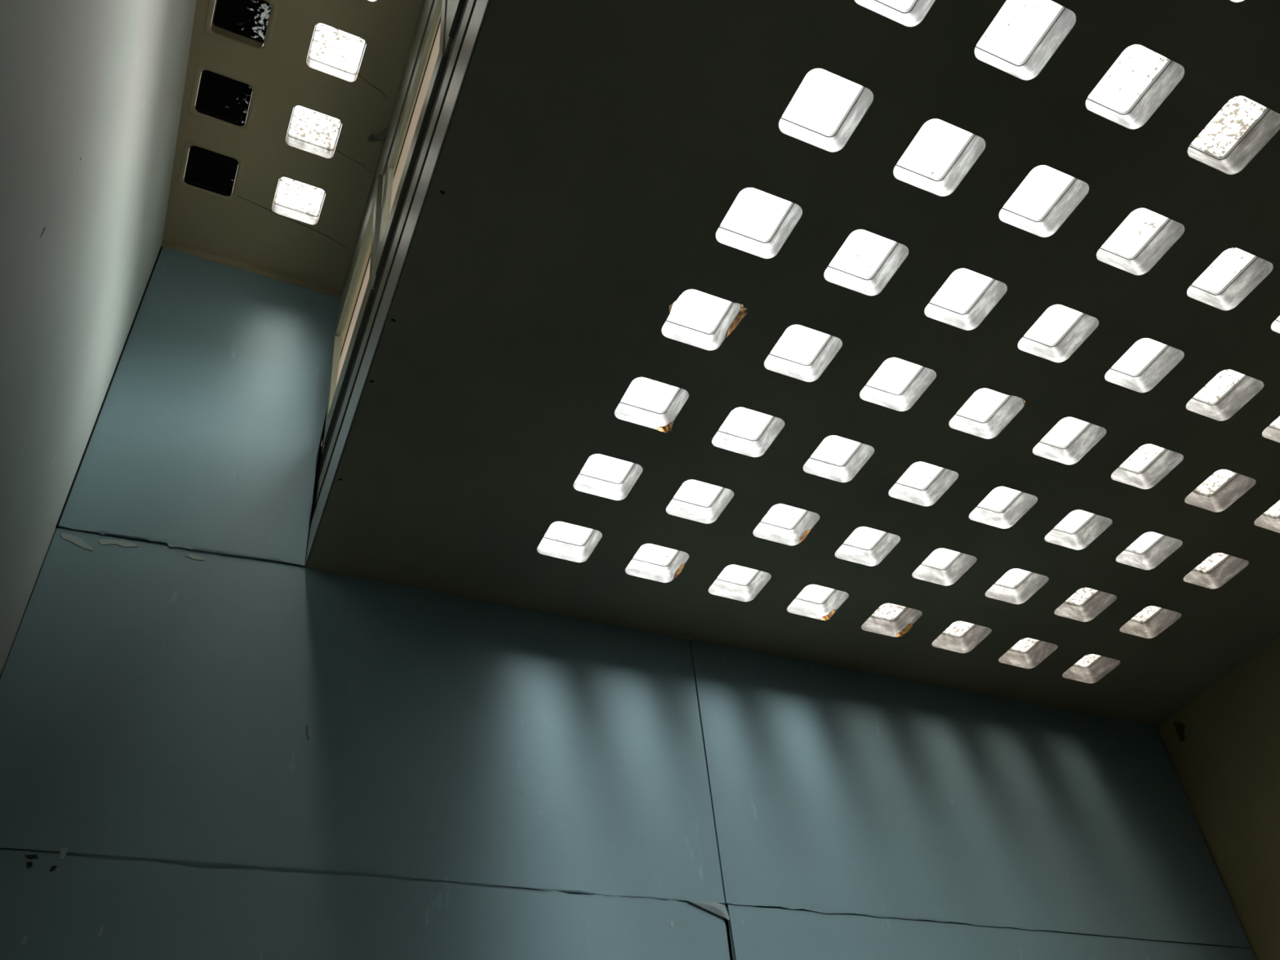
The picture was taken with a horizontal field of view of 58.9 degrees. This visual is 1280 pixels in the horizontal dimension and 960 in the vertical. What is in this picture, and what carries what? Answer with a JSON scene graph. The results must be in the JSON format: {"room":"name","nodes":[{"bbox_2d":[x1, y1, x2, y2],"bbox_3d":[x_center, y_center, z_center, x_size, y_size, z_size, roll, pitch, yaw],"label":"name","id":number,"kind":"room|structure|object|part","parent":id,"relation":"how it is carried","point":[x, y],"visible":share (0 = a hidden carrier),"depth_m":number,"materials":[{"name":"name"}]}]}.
{"room":"stairwell","nodes":[
{"label":"stairwell","id":0,"kind":"room"},
{"bbox_2d":[0,0,196,678],"bbox_3d":[-0.862,-0.615,1.092,0.156,5.500,5.300,13,-46,-19],"label":"wall","id":1,"kind":"structure","parent":0,"point":[91,91],"depth_m":2.85,"materials":[{"name":"grey paint"}]},
{"bbox_2d":[160,0,423,297],"bbox_3d":[-0.757,-2.200,3.488,1.210,0.160,6.500,13,-46,-19],"label":"ceiling","id":2,"kind":"structure","parent":0,"point":[245,233],"depth_m":4.35,"materials":[{"name":"paint"}]},
{"bbox_2d":[177,139,244,201],"bbox_3d":[-1.673,-1.215,4.430,0.224,0.040,0.222,15,-47,-20],"label":"skylight","id":3,"kind":"object","parent":2,"relation":"attached to","point":[206,169],"visible":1,"depth_m":4.43,"materials":[{"name":"paint"}]},
{"bbox_3d":[-1.674,-1.223,4.437,0.180,0.019,0.179,15,-47,-20],"label":"glass pane","id":4,"kind":"part","parent":3,"relation":"part of","materials":[{"name":"black glass"}]},
{"bbox_2d":[188,63,258,132],"bbox_3d":[-1.546,-1.427,4.216,0.224,0.040,0.222,15,-47,-20],"label":"skylight","id":5,"kind":"object","parent":2,"relation":"attached to","point":[220,96],"visible":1,"depth_m":4.22,"materials":[{"name":"paint"}]},
{"bbox_3d":[-1.546,-1.435,4.223,0.180,0.019,0.179,15,-47,-20],"label":"glass pane","id":6,"kind":"part","parent":5,"relation":"part of","materials":[{"name":"black glass"}]},
{"bbox_2d":[204,0,278,54],"bbox_3d":[-1.406,-1.653,4.013,0.224,0.073,0.222,15,-47,-20],"label":"skylight","id":7,"kind":"object","parent":2,"relation":"attached to","point":[245,21],"visible":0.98,"depth_m":4.04,"materials":[{"name":"paint"}]},
{"bbox_3d":[-1.408,-1.673,4.031,0.180,0.019,0.179,15,-47,-20],"label":"glass pane","id":8,"kind":"part","parent":7,"relation":"part of","materials":[{"name":"black glass"}]},
{"bbox_2d":[271,176,325,224],"bbox_3d":[-1.370,-1.148,4.568,0.181,0.086,0.180,15,-47,-20],"label":"skylight","id":9,"kind":"object","parent":2,"relation":"attached to","point":[283,210],"visible":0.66,"depth_m":4.61,"materials":[{"name":"concrete"}]},
{"bbox_3d":[-1.372,-1.172,4.591,0.180,0.019,0.179,15,-47,-20],"label":"glass pane","id":10,"kind":"part","parent":9,"relation":"part of","materials":[{"name":"white glass"}]},
{"bbox_2d":[285,105,342,158],"bbox_3d":[-1.248,-1.358,4.356,0.181,0.086,0.180,15,-47,-20],"label":"skylight","id":11,"kind":"object","parent":2,"relation":"attached to","point":[327,152],"visible":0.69,"depth_m":4.40,"materials":[{"name":"concrete"}]},
{"bbox_3d":[-1.251,-1.382,4.378,0.180,0.019,0.179,15,-47,-20],"label":"glass pane","id":12,"kind":"part","parent":11,"relation":"part of","materials":[{"name":"white glass"}]},
{"bbox_2d":[306,22,366,81],"bbox_3d":[-1.103,-1.578,4.135,0.181,0.086,0.180,15,-47,-20],"label":"skylight","id":13,"kind":"object","parent":2,"relation":"attached to","point":[315,64],"visible":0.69,"depth_m":4.17,"materials":[{"name":"concrete"}]},
{"bbox_2d":[60,411,733,959],"bbox_3d":[0.322,1.603,3.577,4.630,5.500,0.085,13,-46,-19],"label":"wall","id":14,"kind":"structure","parent":0,"point":[320,447],"depth_m":4.06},
{"bbox_2d":[57,247,340,567],"bbox_3d":[-1.555,-0.344,4.271,0.772,1.585,0.013,13,-46,-19],"label":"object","id":15,"kind":"object","parent":14,"relation":"attached to","point":[206,436],"visible":0.9,"depth_m":4.14,"materials":[{"name":"blue paint"}]},
{"bbox_2d":[0,528,724,904],"bbox_3d":[-0.792,0.771,3.616,2.234,1.084,0.015,13,-46,-19],"label":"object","id":16,"kind":"object","parent":14,"relation":"attached to","point":[159,703],"visible":1,"depth_m":3.55,"materials":[{"name":"blue paint"}]},
{"bbox_2d":[0,848,729,959],"bbox_3d":[-0.710,1.624,2.817,2.241,1.372,0.018,13,-46,-19],"label":"board","id":17,"kind":"object","parent":14,"relation":"attached to","point":[63,905],"visible":1,"depth_m":3.11,"materials":[{"name":"blue paint"}]},
{"bbox_2d":[320,22,440,446],"bbox_3d":[-0.336,-2.003,3.618,0.264,0.098,6.400,13,-46,-19],"label":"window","id":18,"kind":"structure","parent":14,"relation":"attached to","point":[435,51],"depth_m":4.31,"materials":[{"name":"clear glass"}]},
{"bbox_2d":[305,0,490,566],"bbox_3d":[-0.149,-1.449,2.240,0.009,0.184,5.168,13,-46,-19],"label":"trim","id":19,"kind":"structure","parent":14,"relation":"attached to","point":[481,7],"depth_m":3.04,"materials":[{"name":"metal"}]},
{"bbox_2d":[689,640,1250,948],"bbox_3d":[1.282,1.234,4.356,2.291,1.026,0.013,13,-46,-19],"label":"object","id":20,"kind":"object","parent":14,"relation":"attached to","point":[833,789],"visible":1,"depth_m":4.29,"materials":[{"name":"blue paint"}]},
{"bbox_2d":[726,904,1256,959],"bbox_3d":[1.372,2.095,3.558,2.271,1.416,0.013,13,-46,-19],"label":"board","id":21,"kind":"object","parent":14,"relation":"attached to","point":[756,933],"visible":1,"depth_m":3.83,"materials":[{"name":"blue paint"}]},
{"bbox_2d":[305,0,1279,727],"bbox_3d":[1.456,-0.616,3.228,3.951,0.118,6.500,13,-46,-19],"label":"ceiling","id":22,"kind":"structure","parent":0,"point":[594,154],"depth_m":3.28,"materials":[{"name":"paint"}]},
{"bbox_2d":[306,0,476,549],"bbox_3d":[-0.456,-1.575,3.123,0.168,1.389,6.400,13,-46,-19],"label":"window frame","id":23,"kind":"structure","parent":22,"relation":"on","point":[386,229],"depth_m":3.79,"materials":[{"name":"green paint"}]},
{"bbox_3d":[-1.043,-0.616,4.123,0.055,0.660,0.750,13,-46,-19],"label":"sash","id":24,"kind":"part","parent":23,"relation":"part of","materials":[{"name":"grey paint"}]},
{"bbox_3d":[-0.258,-2.358,3.073,0.034,0.340,5.165,13,-46,-19],"label":"head frame","id":25,"kind":"part","parent":23,"relation":"part of","materials":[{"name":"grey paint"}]},
{"bbox_3d":[-0.714,-1.149,3.586,0.034,0.660,0.780,13,-46,-19],"label":"sash","id":26,"kind":"part","parent":23,"relation":"part of","materials":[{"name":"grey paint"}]},
{"bbox_3d":[-0.389,-1.694,3.036,0.034,0.660,0.780,13,-46,-19],"label":"sash","id":27,"kind":"part","parent":23,"relation":"part of","materials":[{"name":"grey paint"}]},
{"bbox_2d":[537,520,602,562],"bbox_3d":[-0.244,0.175,3.905,0.186,0.104,0.182,15,-47,-20],"label":"skylight","id":28,"kind":"object","parent":22,"relation":"attached to","point":[558,548],"visible":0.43,"depth_m":3.96,"materials":[{"name":"concrete"}]},
{"bbox_3d":[-0.247,0.145,3.934,0.185,0.019,0.181,15,-47,-20],"label":"glass pane","id":29,"kind":"part","parent":28,"relation":"part of","materials":[{"name":"white glass"}]},
{"bbox_2d":[573,453,642,500],"bbox_3d":[-0.107,-0.045,3.683,0.186,0.104,0.182,15,-47,-20],"label":"skylight","id":30,"kind":"object","parent":22,"relation":"attached to","point":[584,482],"visible":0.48,"depth_m":3.73,"materials":[{"name":"concrete"}]},
{"bbox_2d":[613,377,688,433],"bbox_3d":[0.038,-0.263,3.465,0.203,0.104,0.186,15,-47,-20],"label":"skylight","id":31,"kind":"object","parent":22,"relation":"attached to","point":[624,411],"visible":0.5,"depth_m":3.51,"materials":[{"name":"concrete"}]},
{"bbox_3d":[0.028,-0.297,3.490,0.185,0.019,0.181,15,-47,-20],"label":"glass pane","id":32,"kind":"part","parent":31,"relation":"part of","materials":[{"name":"white glass"}]},
{"bbox_2d":[625,543,688,582],"bbox_3d":[0.060,0.257,4.022,0.195,0.104,0.182,15,-47,-20],"label":"skylight","id":33,"kind":"object","parent":22,"relation":"attached to","point":[639,567],"visible":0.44,"depth_m":4.07,"materials":[{"name":"concrete"}]},
{"bbox_3d":[0.053,0.225,4.050,0.185,0.019,0.181,15,-47,-20],"label":"glass pane","id":34,"kind":"part","parent":33,"relation":"part of","materials":[{"name":"white glass"}]},
{"bbox_2d":[665,479,733,523],"bbox_3d":[0.195,0.036,3.799,0.186,0.104,0.182,15,-47,-20],"label":"skylight","id":35,"kind":"object","parent":22,"relation":"attached to","point":[678,507],"visible":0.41,"depth_m":3.85,"materials":[{"name":"concrete"}]},
{"bbox_2d":[661,288,746,350],"bbox_3d":[0.171,-0.488,3.237,0.218,0.104,0.185,15,-47,-20],"label":"skylight","id":36,"kind":"object","parent":22,"relation":"attached to","point":[713,340],"visible":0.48,"depth_m":3.28,"materials":[{"name":"concrete"}]},
{"bbox_2d":[707,564,771,601],"bbox_3d":[0.357,0.337,4.137,0.186,0.104,0.182,15,-47,-20],"label":"skylight","id":37,"kind":"object","parent":22,"relation":"attached to","point":[747,592],"visible":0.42,"depth_m":4.19,"materials":[{"name":"concrete"}]},
{"bbox_2d":[711,406,784,457],"bbox_3d":[0.334,-0.185,3.577,0.186,0.104,0.182,15,-47,-20],"label":"skylight","id":38,"kind":"object","parent":22,"relation":"attached to","point":[753,447],"visible":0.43,"depth_m":3.63,"materials":[{"name":"concrete"}]},
{"bbox_3d":[0.331,-0.216,3.606,0.185,0.019,0.181,15,-47,-20],"label":"glass pane","id":39,"kind":"part","parent":38,"relation":"part of","materials":[{"name":"white glass"}]},
{"bbox_2d":[715,186,802,258],"bbox_3d":[0.308,-0.710,3.014,0.186,0.104,0.182,15,-47,-20],"label":"skylight","id":40,"kind":"object","parent":22,"relation":"attached to","point":[768,248],"visible":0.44,"depth_m":3.06,"materials":[{"name":"concrete"}]},
{"bbox_2d":[752,503,819,545],"bbox_3d":[0.499,0.117,3.917,0.192,0.104,0.182,15,-47,-20],"label":"skylight","id":41,"kind":"object","parent":22,"relation":"attached to","point":[765,530],"visible":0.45,"depth_m":3.97,"materials":[{"name":"concrete"}]},
{"bbox_2d":[763,324,842,382],"bbox_3d":[0.474,-0.407,3.354,0.186,0.104,0.182,15,-47,-20],"label":"skylight","id":42,"kind":"object","parent":22,"relation":"attached to","point":[811,371],"visible":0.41,"depth_m":3.40,"materials":[{"name":"concrete"}]},
{"bbox_2d":[786,584,848,620],"bbox_3d":[0.661,0.419,4.254,0.194,0.104,0.182,15,-47,-20],"label":"skylight","id":43,"kind":"object","parent":22,"relation":"attached to","point":[800,606],"visible":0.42,"depth_m":4.30,"materials":[{"name":"concrete"}]},
{"bbox_2d":[777,67,873,151],"bbox_3d":[0.448,-0.933,2.789,0.186,0.104,0.182,15,-47,-20],"label":"skylight","id":44,"kind":"object","parent":22,"relation":"attached to","point":[835,141],"visible":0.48,"depth_m":2.83,"materials":[{"name":"concrete"}]},
{"bbox_3d":[0.445,-0.964,2.818,0.185,0.019,0.181,15,-47,-20],"label":"glass pane","id":45,"kind":"part","parent":44,"relation":"part of","materials":[{"name":"white glass"}]},
{"bbox_2d":[802,435,874,482],"bbox_3d":[0.637,-0.104,3.693,0.186,0.104,0.182,15,-47,-20],"label":"skylight","id":46,"kind":"object","parent":22,"relation":"attached to","point":[845,472],"visible":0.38,"depth_m":3.74,"materials":[{"name":"concrete"}]},
{"bbox_3d":[0.634,-0.135,3.722,0.185,0.019,0.181,15,-47,-20],"label":"glass pane","id":47,"kind":"part","parent":46,"relation":"part of","materials":[{"name":"white glass"}]},
{"bbox_2d":[823,229,908,295],"bbox_3d":[0.614,-0.629,3.131,0.186,0.104,0.182,15,-47,-20],"label":"skylight","id":48,"kind":"object","parent":22,"relation":"attached to","point":[873,285],"visible":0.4,"depth_m":3.18,"materials":[{"name":"concrete"}]},
{"bbox_3d":[0.611,-0.660,3.159,0.185,0.019,0.181,15,-47,-20],"label":"glass pane","id":49,"kind":"part","parent":48,"relation":"part of","materials":[{"name":"white glass"}]},
{"bbox_2d":[834,526,900,566],"bbox_3d":[0.798,0.198,4.032,0.186,0.104,0.182,15,-47,-20],"label":"skylight","id":50,"kind":"object","parent":22,"relation":"attached to","point":[874,555],"visible":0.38,"depth_m":4.08,"materials":[{"name":"concrete"}]},
{"bbox_2d":[861,603,921,636],"bbox_3d":[0.964,0.500,4.371,0.199,0.104,0.182,15,-47,-20],"label":"skylight","id":51,"kind":"object","parent":22,"relation":"attached to","point":[908,616],"visible":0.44,"depth_m":4.42,"materials":[{"name":"concrete"}]},
{"bbox_3d":[0.955,0.468,4.398,0.185,0.019,0.181,15,-47,-20],"label":"glass pane","id":52,"kind":"part","parent":51,"relation":"part of","materials":[{"name":"white glass"}]},
{"bbox_2d":[854,0,934,26],"bbox_3d":[0.587,-1.157,2.564,0.186,0.104,0.182,15,-47,-20],"label":"skylight","id":53,"kind":"object","parent":22,"relation":"attached to","point":[915,14],"visible":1,"depth_m":2.62,"materials":[{"name":"concrete"}]},
{"bbox_2d":[858,357,936,411],"bbox_3d":[0.778,-0.325,3.471,0.186,0.104,0.182,15,-47,-20],"label":"skylight","id":54,"kind":"object","parent":22,"relation":"attached to","point":[902,401],"visible":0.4,"depth_m":3.52,"materials":[{"name":"concrete"}]},
{"bbox_2d":[888,461,958,506],"bbox_3d":[0.940,-0.023,3.810,0.186,0.104,0.182,15,-47,-20],"label":"skylight","id":55,"kind":"object","parent":22,"relation":"attached to","point":[928,495],"visible":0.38,"depth_m":3.86,"materials":[{"name":"concrete"}]},
{"bbox_3d":[0.937,-0.053,3.839,0.185,0.019,0.181,15,-47,-20],"label":"glass pane","id":56,"kind":"part","parent":55,"relation":"part of","materials":[{"name":"white glass"}]},
{"bbox_2d":[892,118,985,195],"bbox_3d":[0.754,-0.852,2.906,0.186,0.104,0.182,15,-47,-20],"label":"skylight","id":57,"kind":"object","parent":22,"relation":"attached to","point":[944,185],"visible":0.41,"depth_m":2.95,"materials":[{"name":"concrete"}]},
{"bbox_3d":[0.751,-0.882,2.935,0.185,0.019,0.181,15,-47,-20],"label":"glass pane","id":58,"kind":"part","parent":57,"relation":"part of","materials":[{"name":"white glass"}]},
{"bbox_2d":[911,547,976,586],"bbox_3d":[1.100,0.279,4.148,0.186,0.104,0.182,15,-47,-20],"label":"skylight","id":59,"kind":"object","parent":22,"relation":"attached to","point":[948,575],"visible":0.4,"depth_m":4.20,"materials":[{"name":"concrete"}]},
{"bbox_2d":[931,620,991,653],"bbox_3d":[1.259,0.580,4.485,0.186,0.104,0.182,15,-47,-20],"label":"skylight","id":60,"kind":"object","parent":22,"relation":"attached to","point":[961,637],"visible":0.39,"depth_m":4.54,"materials":[{"name":"concrete"}]},
{"bbox_3d":[1.256,0.549,4.514,0.185,0.019,0.181,15,-47,-20],"label":"glass pane","id":61,"kind":"part","parent":60,"relation":"part of","materials":[{"name":"white glass"}]},
{"bbox_2d":[924,267,1007,330],"bbox_3d":[0.919,-0.547,3.248,0.186,0.104,0.182,15,-47,-20],"label":"skylight","id":62,"kind":"object","parent":22,"relation":"attached to","point":[971,318],"visible":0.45,"depth_m":3.29,"materials":[{"name":"concrete"}]},
{"bbox_2d":[948,387,1025,439],"bbox_3d":[1.083,-0.246,3.586,0.186,0.104,0.188,15,-47,-20],"label":"skylight","id":63,"kind":"object","parent":22,"relation":"attached to","point":[989,428],"visible":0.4,"depth_m":3.63,"materials":[{"name":"concrete"}]},
{"bbox_2d":[968,486,1037,528],"bbox_3d":[1.243,0.059,3.927,0.186,0.104,0.182,15,-47,-20],"label":"skylight","id":64,"kind":"object","parent":22,"relation":"attached to","point":[1004,518],"visible":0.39,"depth_m":3.97,"materials":[{"name":"concrete"}]},
{"bbox_2d":[984,568,1048,604],"bbox_3d":[1.402,0.360,4.265,0.186,0.104,0.182,15,-47,-20],"label":"skylight","id":65,"kind":"object","parent":22,"relation":"attached to","point":[1019,593],"visible":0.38,"depth_m":4.31,"materials":[{"name":"concrete"}]},
{"bbox_3d":[1.399,0.330,4.294,0.185,0.019,0.181,15,-47,-20],"label":"glass pane","id":66,"kind":"part","parent":65,"relation":"part of","materials":[{"name":"white glass"}]},
{"bbox_2d":[973,0,1075,79],"bbox_3d":[0.895,-1.075,2.682,0.186,0.104,0.182,15,-47,-20],"label":"skylight","id":67,"kind":"object","parent":22,"relation":"attached to","point":[1064,21],"visible":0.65,"depth_m":2.72,"materials":[{"name":"concrete"}]},
{"bbox_3d":[0.892,-1.106,2.711,0.185,0.019,0.181,15,-47,-20],"label":"glass pane","id":68,"kind":"part","parent":67,"relation":"part of","materials":[{"name":"white glass"}]},
{"bbox_2d":[998,637,1057,668],"bbox_3d":[1.559,0.661,4.602,0.186,0.104,0.182,15,-47,-20],"label":"skylight","id":69,"kind":"object","parent":22,"relation":"attached to","point":[1028,652],"visible":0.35,"depth_m":4.66,"materials":[{"name":"concrete"}]},
{"bbox_3d":[1.556,0.631,4.631,0.185,0.019,0.181,15,-47,-20],"label":"glass pane","id":70,"kind":"part","parent":69,"relation":"part of","materials":[{"name":"white glass"}]},
{"bbox_2d":[998,164,1088,236],"bbox_3d":[1.060,-0.770,3.024,0.186,0.104,0.182,15,-47,-20],"label":"skylight","id":71,"kind":"object","parent":22,"relation":"attached to","point":[1077,189],"visible":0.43,"depth_m":3.07,"materials":[{"name":"concrete"}]},
{"bbox_2d":[1017,303,1098,362],"bbox_3d":[1.224,-0.466,3.365,0.186,0.104,0.182,15,-47,-20],"label":"skylight","id":72,"kind":"object","parent":22,"relation":"attached to","point":[1085,325],"visible":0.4,"depth_m":3.41,"materials":[{"name":"concrete"}]},
{"bbox_2d":[1031,416,1106,464],"bbox_3d":[1.386,-0.163,3.705,0.186,0.104,0.182,15,-47,-20],"label":"skylight","id":73,"kind":"object","parent":22,"relation":"attached to","point":[1091,434],"visible":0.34,"depth_m":3.75,"materials":[{"name":"concrete"}]},
{"bbox_2d":[1044,509,1111,550],"bbox_3d":[1.546,0.140,4.044,0.186,0.104,0.182,15,-47,-20],"label":"skylight","id":74,"kind":"object","parent":22,"relation":"attached to","point":[1077,540],"visible":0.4,"depth_m":4.09,"materials":[{"name":"concrete"}]},
{"bbox_2d":[1053,587,1116,622],"bbox_3d":[1.704,0.442,4.381,0.186,0.104,0.182,15,-47,-20],"label":"skylight","id":75,"kind":"object","parent":22,"relation":"attached to","point":[1085,604],"visible":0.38,"depth_m":4.43,"materials":[{"name":"concrete"}]},
{"bbox_3d":[1.701,0.411,4.410,0.185,0.019,0.181,15,-47,-20],"label":"glass pane","id":76,"kind":"part","parent":75,"relation":"part of","materials":[{"name":"white glass"}]},
{"bbox_2d":[1062,653,1119,683],"bbox_3d":[1.860,0.743,4.718,0.186,0.104,0.182,15,-47,-20],"label":"skylight","id":77,"kind":"object","parent":22,"relation":"attached to","point":[1091,668],"visible":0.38,"depth_m":4.77,"materials":[{"name":"concrete"}]},
{"bbox_3d":[1.857,0.712,4.747,0.185,0.019,0.181,15,-47,-20],"label":"glass pane","id":78,"kind":"part","parent":77,"relation":"part of","materials":[{"name":"white glass"}]},
{"bbox_2d":[1084,44,1184,128],"bbox_3d":[1.202,-0.993,2.799,0.186,0.104,0.182,15,-47,-20],"label":"skylight","id":79,"kind":"object","parent":22,"relation":"attached to","point":[1166,80],"visible":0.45,"depth_m":2.84,"materials":[{"name":"concrete"}]},
{"bbox_3d":[1.200,-1.024,2.828,0.185,0.019,0.181,15,-47,-20],"label":"glass pane","id":80,"kind":"part","parent":79,"relation":"part of","materials":[{"name":"white glass"}]},
{"bbox_2d":[1095,207,1184,275],"bbox_3d":[1.367,-0.688,3.141,0.186,0.104,0.182,15,-47,-20],"label":"skylight","id":81,"kind":"object","parent":22,"relation":"attached to","point":[1167,233],"visible":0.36,"depth_m":3.18,"materials":[{"name":"concrete"}]},
{"bbox_3d":[1.364,-0.719,3.170,0.185,0.019,0.181,15,-47,-20],"label":"glass pane","id":82,"kind":"part","parent":81,"relation":"part of","materials":[{"name":"white glass"}]},
{"bbox_2d":[1104,337,1184,392],"bbox_3d":[1.529,-0.384,3.482,0.186,0.104,0.182,15,-47,-20],"label":"skylight","id":83,"kind":"object","parent":22,"relation":"attached to","point":[1169,357],"visible":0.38,"depth_m":3.52,"materials":[{"name":"concrete"}]},
{"bbox_2d":[1110,443,1183,488],"bbox_3d":[1.690,-0.081,3.822,0.186,0.104,0.182,15,-47,-20],"label":"skylight","id":84,"kind":"object","parent":22,"relation":"attached to","point":[1166,460],"visible":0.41,"depth_m":3.87,"materials":[{"name":"concrete"}]},
{"bbox_3d":[1.687,-0.112,3.850,0.185,0.019,0.181,15,-47,-20],"label":"glass pane","id":85,"kind":"part","parent":84,"relation":"part of","materials":[{"name":"white glass"}]},
{"bbox_2d":[1115,531,1182,569],"bbox_3d":[1.849,0.222,4.160,0.186,0.104,0.182,15,-47,-20],"label":"skylight","id":86,"kind":"object","parent":22,"relation":"attached to","point":[1162,548],"visible":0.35,"depth_m":4.21,"materials":[{"name":"concrete"}]},
{"bbox_3d":[1.846,0.191,4.189,0.185,0.019,0.181,15,-47,-20],"label":"glass pane","id":87,"kind":"part","parent":86,"relation":"part of","materials":[{"name":"white glass"}]},
{"bbox_2d":[1119,605,1181,638],"bbox_3d":[2.006,0.523,4.498,0.186,0.104,0.182,15,-47,-20],"label":"skylight","id":88,"kind":"object","parent":22,"relation":"attached to","point":[1150,621],"visible":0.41,"depth_m":4.55,"materials":[{"name":"concrete"}]},
{"bbox_3d":[2.003,0.493,4.527,0.185,0.019,0.181,15,-47,-20],"label":"glass pane","id":89,"kind":"part","parent":88,"relation":"part of","materials":[{"name":"white glass"}]},
{"bbox_2d":[1182,552,1248,588],"bbox_3d":[2.152,0.303,4.277,0.186,0.104,0.182,15,-47,-20],"label":"skylight","id":90,"kind":"object","parent":22,"relation":"attached to","point":[1218,568],"visible":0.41,"depth_m":4.33,"materials":[{"name":"concrete"}]},
{"bbox_3d":[2.149,0.273,4.306,0.185,0.019,0.181,15,-47,-20],"label":"glass pane","id":91,"kind":"part","parent":90,"relation":"part of","materials":[{"name":"white glass"}]},
{"bbox_2d":[1184,469,1255,511],"bbox_3d":[1.994,0.001,3.939,0.186,0.104,0.182,15,-47,-20],"label":"skylight","id":92,"kind":"object","parent":22,"relation":"attached to","point":[1223,487],"visible":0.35,"depth_m":3.99,"materials":[{"name":"concrete"}]},
{"bbox_3d":[1.991,-0.030,3.968,0.185,0.019,0.181,15,-47,-20],"label":"glass pane","id":93,"kind":"part","parent":92,"relation":"part of","materials":[{"name":"white glass"}]},
{"bbox_2d":[1185,368,1263,421],"bbox_3d":[1.835,-0.302,3.599,0.186,0.104,0.182,15,-47,-20],"label":"skylight","id":94,"kind":"object","parent":22,"relation":"attached to","point":[1242,392],"visible":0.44,"depth_m":3.64,"materials":[{"name":"concrete"}]},
{"bbox_3d":[1.832,-0.333,3.628,0.185,0.019,0.181,15,-47,-20],"label":"glass pane","id":95,"kind":"part","parent":94,"relation":"part of","materials":[{"name":"white glass"}]},
{"bbox_2d":[1186,247,1273,310],"bbox_3d":[1.673,-0.607,3.259,0.186,0.104,0.182,15,-47,-20],"label":"skylight","id":96,"kind":"object","parent":22,"relation":"attached to","point":[1257,268],"visible":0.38,"depth_m":3.30,"materials":[{"name":"concrete"}]},
{"bbox_3d":[1.670,-0.637,3.287,0.185,0.019,0.181,15,-47,-20],"label":"glass pane","id":97,"kind":"part","parent":96,"relation":"part of","materials":[{"name":"white glass"}]},
{"bbox_2d":[1186,95,1279,173],"bbox_3d":[1.510,-0.911,2.917,0.186,0.104,0.182,15,-47,-20],"label":"skylight","id":98,"kind":"object","parent":22,"relation":"attached to","point":[1258,134],"visible":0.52,"depth_m":2.96,"materials":[{"name":"concrete"}]},
{"bbox_3d":[1.507,-0.942,2.946,0.185,0.019,0.181,15,-47,-20],"label":"glass pane","id":99,"kind":"part","parent":98,"relation":"part of","materials":[{"name":"white glass"}]},
{"bbox_2d":[1230,0,1243,2],"bbox_3d":[1.345,-1.217,2.574,0.186,0.104,0.182,15,-47,-20],"label":"skylight","id":100,"kind":"object","parent":22,"relation":"attached to","point":[1234,1],"visible":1,"depth_m":2.62,"materials":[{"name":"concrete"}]},
{"bbox_2d":[1253,499,1279,533],"bbox_3d":[2.298,0.083,4.056,0.186,0.104,0.182,15,-47,-20],"label":"skylight","id":101,"kind":"object","parent":22,"relation":"attached to","point":[1269,519],"visible":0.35,"depth_m":4.12,"materials":[{"name":"concrete"}]},
{"bbox_3d":[2.295,0.052,4.085,0.185,0.019,0.181,15,-47,-20],"label":"glass pane","id":102,"kind":"part","parent":101,"relation":"part of","materials":[{"name":"white glass"}]},
{"bbox_2d":[1261,416,1279,442],"bbox_3d":[2.140,-0.221,3.717,0.186,0.104,0.182,15,-47,-20],"label":"skylight","id":103,"kind":"object","parent":22,"relation":"attached to","point":[1272,432],"visible":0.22,"depth_m":3.78,"materials":[{"name":"concrete"}]},
{"bbox_3d":[2.137,-0.251,3.745,0.185,0.019,0.181,15,-47,-20],"label":"glass pane","id":104,"kind":"part","parent":103,"relation":"part of","materials":[{"name":"white glass"}]},
{"bbox_2d":[1270,315,1279,333],"bbox_3d":[1.980,-0.525,3.376,0.186,0.104,0.182,15,-47,-20],"label":"skylight","id":105,"kind":"object","parent":22,"relation":"attached to","point":[1275,326],"visible":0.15,"depth_m":3.41,"materials":[{"name":"concrete"}]},
{"bbox_2d":[1156,635,1279,959],"bbox_3d":[3.481,0.941,2.082,0.128,4.002,5.250,13,-46,-19],"label":"wall","id":106,"kind":"structure","parent":0,"point":[1222,747],"depth_m":4.62,"materials":[{"name":"brown paint"}]}
]}

